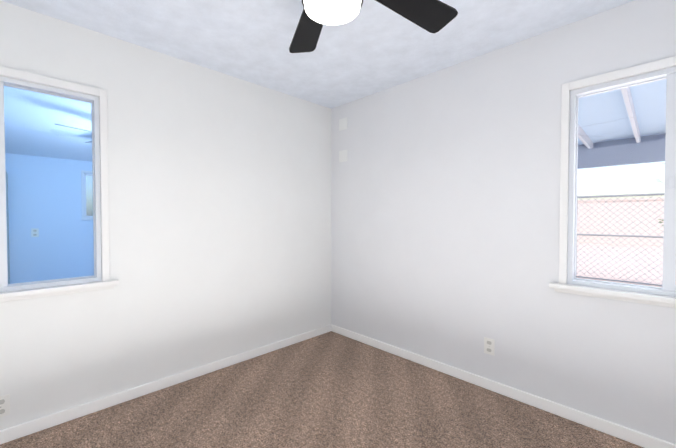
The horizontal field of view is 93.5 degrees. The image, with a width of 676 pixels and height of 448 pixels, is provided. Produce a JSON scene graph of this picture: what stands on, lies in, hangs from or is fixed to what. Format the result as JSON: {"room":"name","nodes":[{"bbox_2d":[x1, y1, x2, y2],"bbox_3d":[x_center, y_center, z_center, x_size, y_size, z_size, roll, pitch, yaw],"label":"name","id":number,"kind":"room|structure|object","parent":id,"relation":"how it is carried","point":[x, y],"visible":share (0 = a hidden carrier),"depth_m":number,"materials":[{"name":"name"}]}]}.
{"room":"empty bedroom","nodes":[
{"label":"empty bedroom","id":0,"kind":"room"},
{"bbox_2d":[4,86,91,161],"bbox_3d":[-2.404,-1.179,3.711,5.100,0.609,3.300,-1,2,-44],"label":"ceiling","id":1,"kind":"structure","parent":0,"point":[47,127],"depth_m":3.38,"materials":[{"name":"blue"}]},
{"bbox_2d":[55,124,91,142],"bbox_3d":[-2.420,-0.945,3.504,0.851,0.314,0.851,0,1,-19],"label":"ceiling fan","id":2,"kind":"object","parent":1,"relation":"hanging from","point":[78,129],"depth_m":3.14,"materials":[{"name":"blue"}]},
{"bbox_2d":[5,153,93,283],"bbox_3d":[-3.505,-0.096,4.859,5.100,2.500,0.150,-1,2,-44],"label":"wall","id":3,"kind":"structure","parent":0,"point":[22,215],"depth_m":4.32,"materials":[{"name":"blue paint"}]},
{"bbox_2d":[31,228,38,236],"bbox_3d":[-4.037,0.117,4.234,0.072,0.116,0.006,-1,2,-44],"label":"electrical outlet","id":4,"kind":"object","parent":3,"relation":"attached to","point":[34,232],"depth_m":4.23,"materials":[{"name":"white plastic"}]},
{"bbox_2d":[81,170,92,219],"bbox_3d":[-3.504,-0.420,4.794,0.600,0.710,0.135,-1,2,-44],"label":"window","id":5,"kind":"structure","parent":3,"relation":"in","point":[83,189],"depth_m":4.60,"materials":[{"name":"white plastic"}]},
{"bbox_2d":[0,0,330,429],"bbox_3d":[-1.304,-0.016,2.397,3.600,2.440,0.150,-1,2,-44],"label":"wall","id":6,"kind":"structure","parent":0,"point":[219,183],"depth_m":2.37,"materials":[{"name":"paint"}]},
{"bbox_2d":[0,394,9,416],"bbox_3d":[-1.866,1.012,1.758,0.072,0.116,0.006,-1,2,-44],"label":"electrical outlet","id":7,"kind":"object","parent":6,"relation":"attached to","point":[4,405],"visible":1,"depth_m":1.77,"materials":[{"name":"white plastic"}]},
{"bbox_2d":[0,66,118,302],"bbox_3d":[-1.885,-0.215,1.752,1.097,1.293,0.143,-1,2,-44],"label":"window","id":8,"kind":"structure","parent":6,"relation":"in","point":[99,279],"depth_m":1.96,"materials":[{"name":"white"}]},
{"bbox_2d":[0,324,331,443],"bbox_3d":[-1.245,1.167,2.360,3.240,0.075,0.021,-1,2,-44],"label":"baseboard","id":9,"kind":"structure","parent":6,"relation":"attached to","point":[30,427],"depth_m":2.22,"materials":[{"name":"white wood"}]},
{"bbox_2d":[1,0,634,108],"bbox_3d":[-0.098,-1.271,1.138,3.600,0.120,3.600,-1,2,-44],"label":"ceiling","id":10,"kind":"structure","parent":0,"point":[372,47],"depth_m":2.06,"materials":[{"name":"paint"}]},
{"bbox_2d":[289,0,457,52],"bbox_3d":[0.014,-0.993,1.152,1.275,0.438,1.268,-1,2,-44],"label":"ceiling fan","id":11,"kind":"object","parent":10,"relation":"hanging from","point":[433,16],"visible":1,"depth_m":1.42,"materials":[{"name":"black wood"}]},
{"bbox_2d":[0,331,643,447],"bbox_3d":[-0.098,1.278,1.190,3.600,0.100,3.600,-1,2,-44],"label":"floor","id":12,"kind":"structure","parent":0,"point":[330,389],"depth_m":2.03,"materials":[{"name":"carpet"}]},
{"bbox_2d":[331,0,675,443],"bbox_3d":[1.135,-0.016,2.371,0.150,2.440,3.300,-1,2,-44],"label":"wall","id":13,"kind":"structure","parent":0,"point":[445,205],"depth_m":2.27,"materials":[{"name":"paint"}]},
{"bbox_2d":[339,117,346,130],"bbox_3d":[0.054,-1.051,3.342,0.006,0.120,0.120,-1,2,-44],"label":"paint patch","id":14,"kind":"object","parent":13,"relation":"attached to","point":[343,124],"visible":1,"depth_m":3.34,"materials":[{"name":"paint"}]},
{"bbox_2d":[339,150,346,161],"bbox_3d":[0.054,-0.716,3.349,0.006,0.120,0.120,-1,2,-44],"label":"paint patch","id":15,"kind":"object","parent":13,"relation":"attached to","point":[342,155],"visible":1,"depth_m":3.34,"materials":[{"name":"paint"}]},
{"bbox_2d":[484,337,494,355],"bbox_3d":[1.100,0.890,2.313,0.006,0.116,0.072,-1,2,-44],"label":"electrical outlet","id":16,"kind":"object","parent":13,"relation":"attached to","point":[489,345],"visible":1,"depth_m":2.31,"materials":[{"name":"white plastic"}]},
{"bbox_2d":[332,324,675,447],"bbox_3d":[1.074,1.168,2.335,0.021,0.075,3.300,-1,2,-44],"label":"baseboard","id":17,"kind":"structure","parent":13,"relation":"attached to","point":[638,438],"depth_m":2.13,"materials":[{"name":"white wood"}]},
{"bbox_2d":[549,56,675,307],"bbox_3d":[1.754,-0.213,1.661,0.143,1.293,1.066,-1,2,-44],"label":"window","id":18,"kind":"structure","parent":13,"relation":"in","point":[664,295],"depth_m":1.82,"materials":[{"name":"white"}]},
{"bbox_3d":[-2.404,1.226,3.760,5.100,0.100,3.300,-1,2,-44],"label":"floor","id":19,"kind":"structure","parent":0,"visible":0},
{"bbox_2d":[6,172,9,283],"bbox_3d":[-4.193,0.281,3.539,0.720,1.800,0.725,-1,2,-44],"label":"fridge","id":20,"kind":"object","parent":19,"relation":"on","point":[7,227],"depth_m":3.84,"materials":[{"name":"white metal"}]},
{"label":"outside","id":21,"kind":"structure","parent":0,"visible":0},
{"bbox_2d":[576,243,662,286],"bbox_3d":[4.716,1.286,8.211,60.000,0.200,60.000,-1,2,-44],"label":"ground","id":22,"kind":"structure","parent":21,"point":[616,259],"depth_m":9.36,"materials":[{"name":"white concrete"}]},
{"bbox_2d":[576,193,663,285],"bbox_3d":[6.512,0.300,5.784,0.072,1.870,21.483,-1,2,-44],"label":"fence","id":23,"kind":"object","parent":22,"relation":"on","point":[619,196],"depth_m":6.53,"materials":[{"name":"grey"}]},
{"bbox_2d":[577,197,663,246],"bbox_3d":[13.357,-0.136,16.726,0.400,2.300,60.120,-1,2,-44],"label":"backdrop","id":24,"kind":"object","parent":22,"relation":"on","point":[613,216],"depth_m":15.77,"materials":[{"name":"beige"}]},
{"bbox_2d":[578,79,666,168],"bbox_3d":[3.638,-0.144,3.278,4.700,2.860,8.500,-1,2,-44],"label":"roof","id":25,"kind":"structure","parent":22,"relation":"on","point":[653,121],"depth_m":4.69,"materials":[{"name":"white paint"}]}
]}

